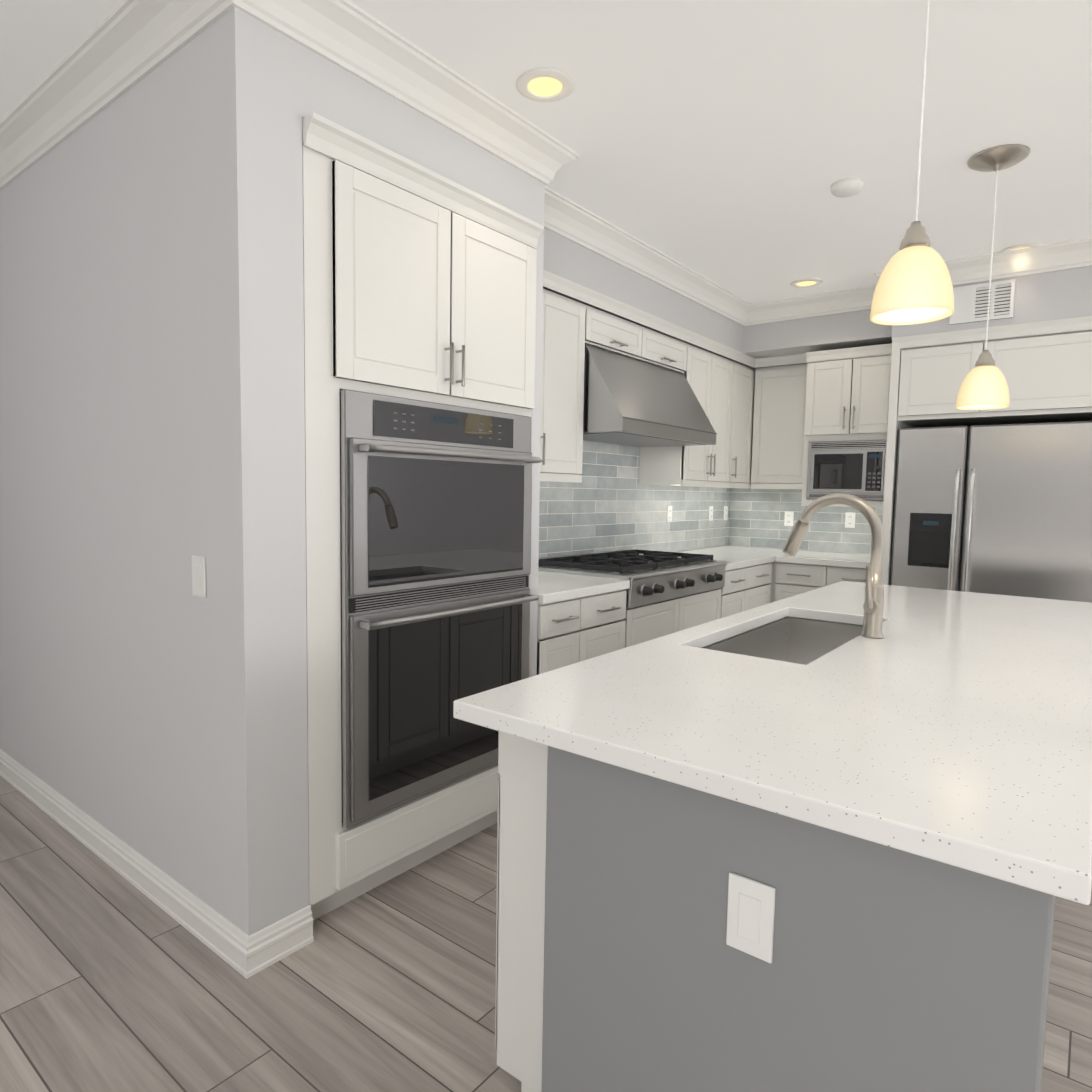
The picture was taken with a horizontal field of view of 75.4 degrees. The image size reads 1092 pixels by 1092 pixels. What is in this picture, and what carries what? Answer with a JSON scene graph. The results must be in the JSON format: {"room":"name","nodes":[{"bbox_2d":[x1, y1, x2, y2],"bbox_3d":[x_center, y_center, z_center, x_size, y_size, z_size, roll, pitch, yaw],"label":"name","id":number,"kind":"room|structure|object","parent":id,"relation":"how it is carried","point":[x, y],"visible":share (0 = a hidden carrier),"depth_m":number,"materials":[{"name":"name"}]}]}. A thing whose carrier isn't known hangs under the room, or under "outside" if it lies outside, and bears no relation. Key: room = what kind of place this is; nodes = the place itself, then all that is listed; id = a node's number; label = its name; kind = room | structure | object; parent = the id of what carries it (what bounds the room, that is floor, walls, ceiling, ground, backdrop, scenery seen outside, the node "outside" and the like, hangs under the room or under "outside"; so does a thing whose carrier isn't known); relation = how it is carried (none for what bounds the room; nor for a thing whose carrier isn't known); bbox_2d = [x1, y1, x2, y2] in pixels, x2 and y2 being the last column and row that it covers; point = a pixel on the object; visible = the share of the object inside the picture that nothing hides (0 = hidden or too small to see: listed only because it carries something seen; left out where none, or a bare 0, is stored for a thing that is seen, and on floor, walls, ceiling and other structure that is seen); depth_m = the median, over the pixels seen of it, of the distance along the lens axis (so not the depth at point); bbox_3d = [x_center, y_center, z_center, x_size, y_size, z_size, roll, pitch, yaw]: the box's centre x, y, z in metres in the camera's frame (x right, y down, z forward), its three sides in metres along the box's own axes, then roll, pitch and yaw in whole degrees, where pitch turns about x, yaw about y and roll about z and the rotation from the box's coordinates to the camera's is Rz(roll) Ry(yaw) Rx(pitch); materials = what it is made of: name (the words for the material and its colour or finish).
{"room":"kitchen","nodes":[
{"label":"kitchen","id":0,"kind":"room"},
{"bbox_2d":[0,7,308,935],"bbox_3d":[-2.146,-0.255,3.016,3.580,2.640,0.187,4,6,38],"label":"wall","id":1,"kind":"structure","parent":0,"point":[152,441],"depth_m":2.09,"materials":[{"name":"white paint"}]},
{"bbox_2d":[0,0,263,190],"bbox_3d":[-2.174,-1.502,2.780,3.675,0.120,0.095,4,6,38],"label":"crown molding","id":2,"kind":"structure","parent":1,"relation":"attached to","point":[124,46],"depth_m":2.13,"materials":[{"name":"white wood"}]},
{"bbox_2d":[0,749,313,978],"bbox_3d":[-2.166,1.009,3.100,3.599,0.105,0.208,4,6,38],"label":"baseboard","id":3,"kind":"structure","parent":1,"relation":"attached to","point":[242,953],"depth_m":2.19,"materials":[{"name":"white wood"}]},
{"bbox_2d":[192,555,205,597],"bbox_3d":[-0.985,0.086,2.003,0.072,0.116,0.008,4,6,38],"label":"light switch","id":4,"kind":"object","parent":1,"relation":"attached to","point":[198,576],"visible":1,"depth_m":2.00,"materials":[{"name":"white plastic"}]},
{"bbox_2d":[248,0,579,199],"bbox_3d":[-0.319,-1.430,2.263,0.110,0.120,1.317,4,6,38],"label":"crown molding","id":5,"kind":"structure","parent":1,"relation":"attached to","point":[341,32],"depth_m":2.15,"materials":[{"name":"white wood"}]},
{"bbox_2d":[302,45,544,232],"bbox_3d":[-0.580,-1.361,2.514,0.630,0.305,1.060,4,6,38],"label":"soffit","id":6,"kind":"structure","parent":0,"point":[333,92],"depth_m":2.21,"materials":[{"name":"white paint"}]},
{"bbox_2d":[529,232,543,676],"bbox_3d":[-0.294,-0.070,3.008,0.630,2.335,0.058,4,6,38],"label":"panel","id":7,"kind":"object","parent":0,"point":[535,452],"depth_m":2.80,"materials":[{"name":"white paint"}]},
{"bbox_2d":[0,776,1091,1091],"bbox_3d":[0.537,1.290,1.380,10.200,0.100,8.550,4,6,38],"label":"floor","id":8,"kind":"structure","parent":0,"point":[112,980],"depth_m":1.88,"materials":[{"name":"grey wood"}]},
{"bbox_2d":[302,112,543,919],"bbox_3d":[-0.594,-0.040,2.571,0.678,2.333,0.998,4,6,38],"label":"tall cabinet","id":9,"kind":"object","parent":8,"relation":"on","point":[419,282],"visible":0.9,"depth_m":2.17,"materials":[{"name":"white wood"}]},
{"bbox_2d":[340,389,540,827],"bbox_3d":[-0.530,0.166,2.592,0.678,1.320,0.858,4,6,38],"label":"double oven","id":10,"kind":"object","parent":9,"relation":"in","point":[437,597],"visible":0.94,"depth_m":2.32,"materials":[{"name":"silver metal"}]},
{"bbox_2d":[537,597,584,674],"bbox_3d":[-0.190,0.649,3.194,0.633,0.878,0.283,4,6,38],"label":"base cabinet","id":11,"kind":"object","parent":8,"relation":"on","point":[573,631],"depth_m":2.98,"materials":[{"name":"white wood"}]},
{"bbox_2d":[538,545,807,603],"bbox_3d":[0.750,0.115,4.340,0.645,0.040,3.296,4,6,38],"label":"countertop","id":12,"kind":"structure","parent":11,"relation":"on","point":[554,587],"depth_m":3.40,"materials":[{"name":"white stone"}]},
{"bbox_2d":[585,590,636,659],"bbox_3d":[0.033,0.631,3.479,0.633,0.878,0.442,4,6,38],"label":"base cabinet","id":13,"kind":"object","parent":8,"relation":"on","point":[610,626],"depth_m":3.27,"materials":[{"name":"white wood"}]},
{"bbox_2d":[637,595,688,643],"bbox_3d":[0.301,0.609,3.822,0.633,0.878,0.654,4,6,38],"label":"base cabinet","id":14,"kind":"object","parent":8,"relation":"on","point":[655,620],"depth_m":3.68,"materials":[{"name":"white wood"}]},
{"bbox_2d":[538,548,726,607],"bbox_3d":[0.503,0.158,3.984,0.690,0.190,1.081,4,6,38],"label":"cooktop","id":15,"kind":"object","parent":14,"relation":"in","point":[654,576],"visible":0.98,"depth_m":3.74,"materials":[{"name":"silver metal"}]},
{"bbox_2d":[689,570,728,627],"bbox_3d":[0.639,0.582,4.253,0.633,0.878,0.656,4,6,38],"label":"base cabinet","id":16,"kind":"object","parent":8,"relation":"on","point":[710,605],"depth_m":4.13,"materials":[{"name":"white wood"}]},
{"bbox_2d":[729,566,748,615],"bbox_3d":[0.899,0.561,4.586,0.633,0.878,0.419,4,6,38],"label":"base cabinet","id":17,"kind":"object","parent":8,"relation":"on","point":[739,577],"depth_m":4.45,"materials":[{"name":"white wood"}]},
{"bbox_2d":[749,562,772,609],"bbox_3d":[1.161,0.540,4.921,0.633,0.878,0.538,4,6,38],"label":"base cabinet","id":18,"kind":"object","parent":8,"relation":"on","point":[760,576],"depth_m":4.73,"materials":[{"name":"white wood"}]},
{"bbox_2d":[495,617,1055,1091],"bbox_3d":[0.995,0.747,2.142,0.976,0.883,2.543,4,6,38],"label":"kitchen island","id":19,"kind":"object","parent":8,"relation":"on","point":[623,965],"visible":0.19,"depth_m":1.10,"materials":[{"name":"grey paint"}]},
{"bbox_2d":[726,872,775,962],"bbox_3d":[0.308,0.561,1.068,0.072,0.116,0.008,4,6,38],"label":"electrical outlet","id":20,"kind":"object","parent":19,"relation":"attached to","point":[750,916],"visible":1,"depth_m":1.06,"materials":[{"name":"white plastic"}]},
{"bbox_2d":[453,581,1091,904],"bbox_3d":[1.031,0.286,2.138,0.999,0.036,2.670,4,6,38],"label":"island countertop","id":21,"kind":"structure","parent":19,"relation":"on","point":[951,727],"depth_m":1.30,"materials":[{"name":"white stone"}]},
{"bbox_2d":[705,617,862,664],"bbox_3d":[0.769,0.396,2.198,0.339,0.196,0.864,4,6,38],"label":"sink","id":22,"kind":"object","parent":21,"relation":"in","point":[798,641],"visible":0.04,"depth_m":2.55,"materials":[{"name":"silver metal"}]},
{"bbox_2d":[782,493,883,638],"bbox_3d":[0.857,0.052,2.138,0.310,0.424,0.125,4,6,38],"label":"faucet","id":23,"kind":"object","parent":21,"relation":"on","point":[873,605],"visible":1,"depth_m":2.08,"materials":[{"name":"silver metal"}]},
{"bbox_2d":[771,562,865,602],"bbox_3d":[2.055,0.551,4.978,0.745,0.878,0.728,4,6,38],"label":"base cabinet","id":24,"kind":"object","parent":8,"relation":"on","point":[790,579],"visible":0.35,"depth_m":4.78,"materials":[{"name":"white wood"}]},
{"bbox_2d":[775,550,870,568],"bbox_3d":[2.079,0.092,4.936,0.712,0.040,0.720,4,6,38],"label":"countertop","id":25,"kind":"structure","parent":24,"relation":"on","point":[842,559],"depth_m":4.79,"materials":[{"name":"white stone"}]},
{"bbox_2d":[881,316,1091,584],"bbox_3d":[2.748,-0.078,4.247,1.147,2.268,0.963,4,6,38],"label":"tall cabinet","id":26,"kind":"object","parent":8,"relation":"on","point":[1044,368],"visible":0.6,"depth_m":3.92,"materials":[{"name":"white wood"}]},
{"bbox_2d":[890,421,1091,602],"bbox_3d":[2.704,0.187,4.205,1.052,1.745,0.870,4,6,38],"label":"refrigerator","id":27,"kind":"object","parent":8,"relation":"on","point":[1002,509],"visible":0.69,"depth_m":3.89,"materials":[{"name":"silver metal"}]},
{"bbox_2d":[0,0,1091,303],"bbox_3d":[0.584,-1.441,1.171,10.200,0.100,8.550,4,6,38],"label":"ceiling","id":28,"kind":"structure","parent":0,"point":[726,144],"depth_m":2.40,"materials":[{"name":"white paint"}]},
{"bbox_2d":[516,68,573,101],"bbox_3d":[-0.003,-1.480,2.276,0.188,0.009,0.188,4,6,38],"label":"recessed light","id":29,"kind":"object","parent":28,"relation":"in","point":[544,84],"visible":1,"depth_m":2.27,"materials":[{"name":"white"}]},
{"bbox_2d":[790,278,822,287],"bbox_3d":[1.595,-1.609,4.329,0.188,0.009,0.188,4,6,38],"label":"recessed light","id":30,"kind":"object","parent":28,"relation":"in","point":[805,282],"visible":0.98,"depth_m":4.32,"materials":[{"name":"white"}]},
{"bbox_2d":[831,178,863,196],"bbox_3d":[1.263,-1.498,2.967,0.128,0.034,0.128,4,6,38],"label":"smoke detector","id":31,"kind":"object","parent":28,"relation":"attached to","point":[847,187],"visible":1,"depth_m":2.93,"materials":[{"name":"white plastic"}]},
{"bbox_2d":[870,0,953,324],"bbox_3d":[0.887,-0.987,1.671,0.204,0.870,0.204,4,6,38],"label":"pendant light","id":32,"kind":"object","parent":28,"relation":"hanging from","point":[914,285],"visible":1,"depth_m":1.65,"materials":[{"name":"glass"}]},
{"bbox_2d":[868,236,1091,299],"bbox_3d":[2.515,-1.491,3.709,1.465,0.120,0.113,4,6,38],"label":"crown molding","id":33,"kind":"structure","parent":28,"relation":"attached to","point":[1072,253],"depth_m":3.72,"materials":[{"name":"white wood"}]},
{"bbox_2d":[956,144,1029,409],"bbox_3d":[1.721,-1.016,2.740,0.204,0.946,0.204,4,6,38],"label":"pendant light","id":34,"kind":"object","parent":28,"relation":"hanging from","point":[984,385],"visible":1,"depth_m":2.71,"materials":[{"name":"glass"}]},
{"bbox_2d":[1001,243,1040,251],"bbox_3d":[2.482,-1.545,3.693,0.188,0.009,0.188,4,6,38],"label":"recessed light","id":35,"kind":"object","parent":28,"relation":"in","point":[1019,246],"visible":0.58,"depth_m":3.63,"materials":[{"name":"white"}]},
{"bbox_2d":[543,228,775,368],"bbox_3d":[0.655,-1.477,4.318,0.350,0.305,3.310,4,6,38],"label":"wall","id":36,"kind":"structure","parent":0,"point":[570,260],"depth_m":3.82,"materials":[{"name":"grey paint"}]},
{"bbox_2d":[544,196,755,325],"bbox_3d":[0.630,-1.539,3.901,0.115,0.120,2.630,4,6,38],"label":"crown molding","id":37,"kind":"structure","parent":36,"relation":"attached to","point":[567,219],"depth_m":3.75,"materials":[{"name":"white wood"}]},
{"bbox_2d":[756,286,871,323],"bbox_3d":[1.813,-1.570,4.581,0.910,0.120,0.102,4,6,38],"label":"crown molding","id":38,"kind":"structure","parent":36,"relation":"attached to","point":[853,299],"depth_m":4.63,"materials":[{"name":"white wood"}]},
{"bbox_2d":[729,369,862,553],"bbox_3d":[4.324,-0.195,3.695,7.050,2.640,0.100,4,6,38],"label":"wall","id":39,"kind":"structure","parent":0,"point":[782,548],"depth_m":5.58,"materials":[{"name":"white paint"}]},
{"bbox_2d":[751,364,806,488],"bbox_3d":[1.832,-0.865,5.266,0.450,0.885,0.410,4,6,38],"label":"upper cabinet","id":40,"kind":"object","parent":39,"relation":"attached to","point":[778,426],"visible":0.54,"depth_m":5.12,"materials":[{"name":"white wood"}]},
{"bbox_2d":[801,343,891,507],"bbox_3d":[2.159,-0.783,4.845,0.583,1.023,0.677,4,6,38],"label":"upper cabinet","id":41,"kind":"object","parent":39,"relation":"attached to","point":[847,393],"visible":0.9,"depth_m":4.61,"materials":[{"name":"white wood"}]},
{"bbox_2d":[806,440,886,499],"bbox_3d":[2.152,-0.510,4.862,0.503,0.381,0.626,4,6,38],"label":"microwave","id":42,"kind":"object","parent":41,"relation":"in","point":[856,468],"visible":0.79,"depth_m":4.61,"materials":[{"name":"silver metal"}]},
{"bbox_2d":[743,309,891,366],"bbox_3d":[2.006,-1.501,4.931,1.025,0.305,0.680,4,6,38],"label":"soffit","id":43,"kind":"structure","parent":0,"point":[859,328],"depth_m":4.70,"materials":[{"name":"grey paint"}]},
{"bbox_2d":[892,266,1091,337],"bbox_3d":[2.781,-1.396,4.159,1.155,0.370,0.950,4,6,38],"label":"soffit","id":44,"kind":"structure","parent":0,"point":[1057,295],"depth_m":3.71,"materials":[{"name":"grey paint"}]},
{"bbox_2d":[949,279,1015,324],"bbox_3d":[2.381,-1.331,3.864,0.299,0.198,0.012,4,6,38],"label":"air vent grille","id":45,"kind":"object","parent":44,"relation":"attached to","point":[970,303],"visible":0.94,"depth_m":3.86,"materials":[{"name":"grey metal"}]},
{"bbox_3d":[0.162,-0.303,4.167,0.100,2.640,4.470,4,6,38],"label":"wall","id":46,"kind":"structure","parent":0,"visible":0},
{"bbox_2d":[540,282,591,481],"bbox_3d":[-0.070,-0.768,3.464,0.321,0.875,0.442,4,6,38],"label":"upper cabinet","id":47,"kind":"object","parent":46,"relation":"attached to","point":[566,322],"depth_m":3.40,"materials":[{"name":"white wood"}]},
{"bbox_2d":[588,302,651,361],"bbox_3d":[0.254,-1.137,3.844,0.321,0.185,0.592,4,6,38],"label":"upper cabinet","id":48,"kind":"object","parent":46,"relation":"attached to","point":[609,332],"depth_m":3.76,"materials":[{"name":"white wood"}]},
{"bbox_2d":[539,440,730,557],"bbox_3d":[0.501,-0.295,4.514,0.008,0.738,3.304,4,6,38],"label":"backsplash","id":49,"kind":"structure","parent":46,"relation":"attached to","point":[609,503],"depth_m":4.48,"materials":[{"name":"tile"}]},
{"bbox_2d":[667,506,671,521],"bbox_3d":[0.872,-0.225,4.987,0.007,0.114,0.070,4,6,38],"label":"electrical outlet","id":50,"kind":"object","parent":49,"relation":"attached to","point":[669,513],"visible":1,"depth_m":4.98,"materials":[{"name":"white plastic"}]},
{"bbox_2d":[709,506,712,520],"bbox_3d":[1.290,-0.254,5.520,0.007,0.114,0.070,4,6,38],"label":"electrical outlet","id":51,"kind":"object","parent":49,"relation":"attached to","point":[710,513],"visible":1,"depth_m":5.51,"materials":[{"name":"white plastic"}]},
{"bbox_2d":[723,506,727,519],"bbox_3d":[1.459,-0.266,5.737,0.007,0.114,0.070,4,6,38],"label":"electrical outlet","id":52,"kind":"object","parent":49,"relation":"attached to","point":[725,517],"visible":1,"depth_m":5.73,"materials":[{"name":"white plastic"}]},
{"bbox_2d":[583,344,716,446],"bbox_3d":[0.492,-0.821,4.000,0.543,0.447,1.066,4,6,38],"label":"range hood","id":53,"kind":"object","parent":46,"relation":"attached to","point":[629,401],"visible":0.84,"depth_m":3.74,"materials":[{"name":"silver metal"}]},
{"bbox_2d":[647,326,691,373],"bbox_3d":[0.566,-1.162,4.242,0.321,0.185,0.592,4,6,38],"label":"upper cabinet","id":54,"kind":"object","parent":46,"relation":"attached to","point":[664,351],"depth_m":4.20,"materials":[{"name":"white wood"}]},
{"bbox_2d":[639,342,739,487],"bbox_3d":[0.974,-0.851,4.797,0.321,0.875,0.753,4,6,38],"label":"upper cabinet","id":55,"kind":"object","parent":46,"relation":"attached to","point":[723,389],"depth_m":4.66,"materials":[{"name":"white wood"}]},
{"bbox_2d":[736,362,755,488],"bbox_3d":[1.267,-0.875,5.172,0.321,0.875,0.424,4,6,38],"label":"upper cabinet","id":56,"kind":"object","parent":46,"relation":"attached to","point":[744,416],"depth_m":5.15,"materials":[{"name":"white wood"}]},
{"bbox_2d":[731,488,882,553],"bbox_3d":[2.060,-0.334,5.387,1.350,0.738,0.008,4,6,38],"label":"backsplash","id":57,"kind":"structure","parent":46,"relation":"attached to","point":[757,515],"depth_m":5.53,"materials":[{"name":"tile"}]},
{"bbox_2d":[784,511,793,525],"bbox_3d":[1.895,-0.213,5.515,0.070,0.114,0.007,4,6,38],"label":"electrical outlet","id":58,"kind":"object","parent":57,"relation":"attached to","point":[788,518],"visible":1,"depth_m":5.51,"materials":[{"name":"white plastic"}]},
{"bbox_2d":[845,512,855,527],"bbox_3d":[2.253,-0.192,5.236,0.070,0.114,0.007,4,6,38],"label":"electrical outlet","id":59,"kind":"object","parent":57,"relation":"attached to","point":[849,519],"visible":1,"depth_m":5.24,"materials":[{"name":"white plastic"}]}
]}

